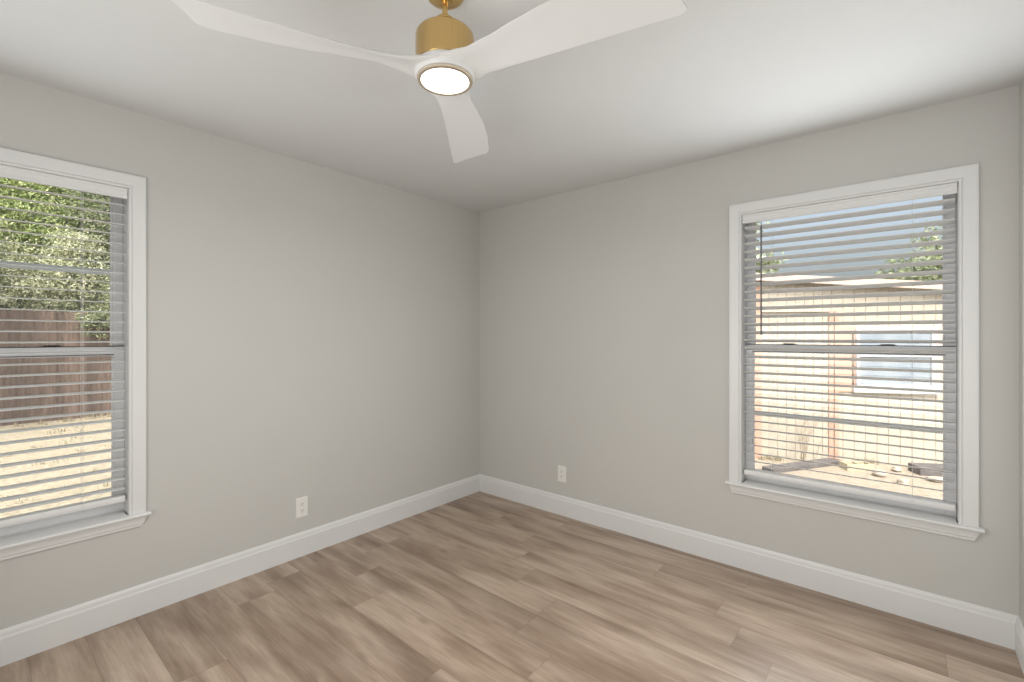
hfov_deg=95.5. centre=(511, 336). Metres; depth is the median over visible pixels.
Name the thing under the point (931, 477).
rock
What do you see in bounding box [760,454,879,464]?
weeds
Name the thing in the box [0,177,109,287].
tree
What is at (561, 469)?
wall outlet
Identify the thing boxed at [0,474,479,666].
baseboard
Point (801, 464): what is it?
plank
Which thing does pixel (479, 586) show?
floor
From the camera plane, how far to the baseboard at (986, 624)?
2.54 m
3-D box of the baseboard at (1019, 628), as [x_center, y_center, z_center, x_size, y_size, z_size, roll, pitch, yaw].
[0.982,1.282,0.577,0.015,0.146,3.750,0,0,40]
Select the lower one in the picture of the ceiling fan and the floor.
the floor
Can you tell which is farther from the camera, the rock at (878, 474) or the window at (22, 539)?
the rock at (878, 474)
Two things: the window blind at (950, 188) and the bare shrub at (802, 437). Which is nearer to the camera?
the window blind at (950, 188)
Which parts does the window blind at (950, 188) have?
ladder cord, rail, ladder cord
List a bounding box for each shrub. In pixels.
[0,221,109,312]
[791,395,839,459]
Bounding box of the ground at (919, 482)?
[0,415,942,517]
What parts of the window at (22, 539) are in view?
screen frame, sash, sill, sash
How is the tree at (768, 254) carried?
on the ground at (919, 482)
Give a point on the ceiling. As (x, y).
(716, 78)
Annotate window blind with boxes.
[0,164,127,527]
[742,182,956,510]
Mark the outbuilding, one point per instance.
(872, 364)
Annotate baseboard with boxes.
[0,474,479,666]
[480,474,1017,649]
[1015,616,1023,673]
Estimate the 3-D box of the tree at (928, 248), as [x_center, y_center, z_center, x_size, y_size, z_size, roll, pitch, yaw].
[11.156,-0.687,10.791,4.181,4.405,3.098,0,0,12]
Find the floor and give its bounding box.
[0,491,1023,681]
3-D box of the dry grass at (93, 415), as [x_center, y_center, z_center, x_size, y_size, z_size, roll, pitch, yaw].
[-6.302,1.450,6.161,5.546,0.120,12.558,0,0,40]
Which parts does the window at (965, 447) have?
screen frame, sash, sash, sill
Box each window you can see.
[0,147,151,560]
[725,163,984,540]
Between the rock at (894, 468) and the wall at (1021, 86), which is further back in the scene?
the rock at (894, 468)
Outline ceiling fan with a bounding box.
[172,0,686,162]
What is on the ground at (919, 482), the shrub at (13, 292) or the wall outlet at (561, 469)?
the shrub at (13, 292)
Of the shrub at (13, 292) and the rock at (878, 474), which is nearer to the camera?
the rock at (878, 474)
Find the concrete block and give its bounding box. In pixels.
[839,461,873,471]
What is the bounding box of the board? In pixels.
[908,462,942,475]
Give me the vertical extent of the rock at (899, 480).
0.061 m
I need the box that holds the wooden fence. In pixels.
[0,310,110,425]
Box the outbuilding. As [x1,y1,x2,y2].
[755,273,942,463]
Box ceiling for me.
[0,0,1023,212]
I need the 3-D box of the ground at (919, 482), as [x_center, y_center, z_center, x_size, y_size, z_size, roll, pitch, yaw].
[-2.065,1.655,8.188,44.000,0.300,40.000,0,0,40]
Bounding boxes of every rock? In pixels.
[872,469,886,476]
[891,466,901,471]
[897,478,908,484]
[926,476,942,482]
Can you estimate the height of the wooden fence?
1.972 m
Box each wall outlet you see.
[296,496,307,518]
[558,465,565,482]
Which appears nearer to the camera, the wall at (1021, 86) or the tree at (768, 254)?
the wall at (1021, 86)
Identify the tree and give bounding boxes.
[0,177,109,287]
[33,186,109,340]
[756,222,788,272]
[874,220,941,280]
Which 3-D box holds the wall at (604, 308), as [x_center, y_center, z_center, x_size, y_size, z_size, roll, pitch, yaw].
[0.999,0.225,3.101,3.513,2.660,0.140,0,0,40]
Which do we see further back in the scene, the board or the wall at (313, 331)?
the board
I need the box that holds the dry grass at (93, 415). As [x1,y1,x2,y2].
[1,412,110,505]
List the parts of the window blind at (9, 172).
rail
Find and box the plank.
[762,458,842,472]
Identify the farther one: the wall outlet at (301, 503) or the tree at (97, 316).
the tree at (97, 316)
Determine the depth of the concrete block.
5.19 m
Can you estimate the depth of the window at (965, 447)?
2.25 m
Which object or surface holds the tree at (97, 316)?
on the ground at (919, 482)
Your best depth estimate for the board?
5.05 m
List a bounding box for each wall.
[0,73,479,629]
[480,85,1018,615]
[1019,76,1023,625]
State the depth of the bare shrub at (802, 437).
5.41 m
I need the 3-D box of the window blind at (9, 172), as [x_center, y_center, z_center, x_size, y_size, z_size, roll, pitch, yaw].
[-2.156,0.036,1.896,0.076,1.514,0.909,0,0,40]

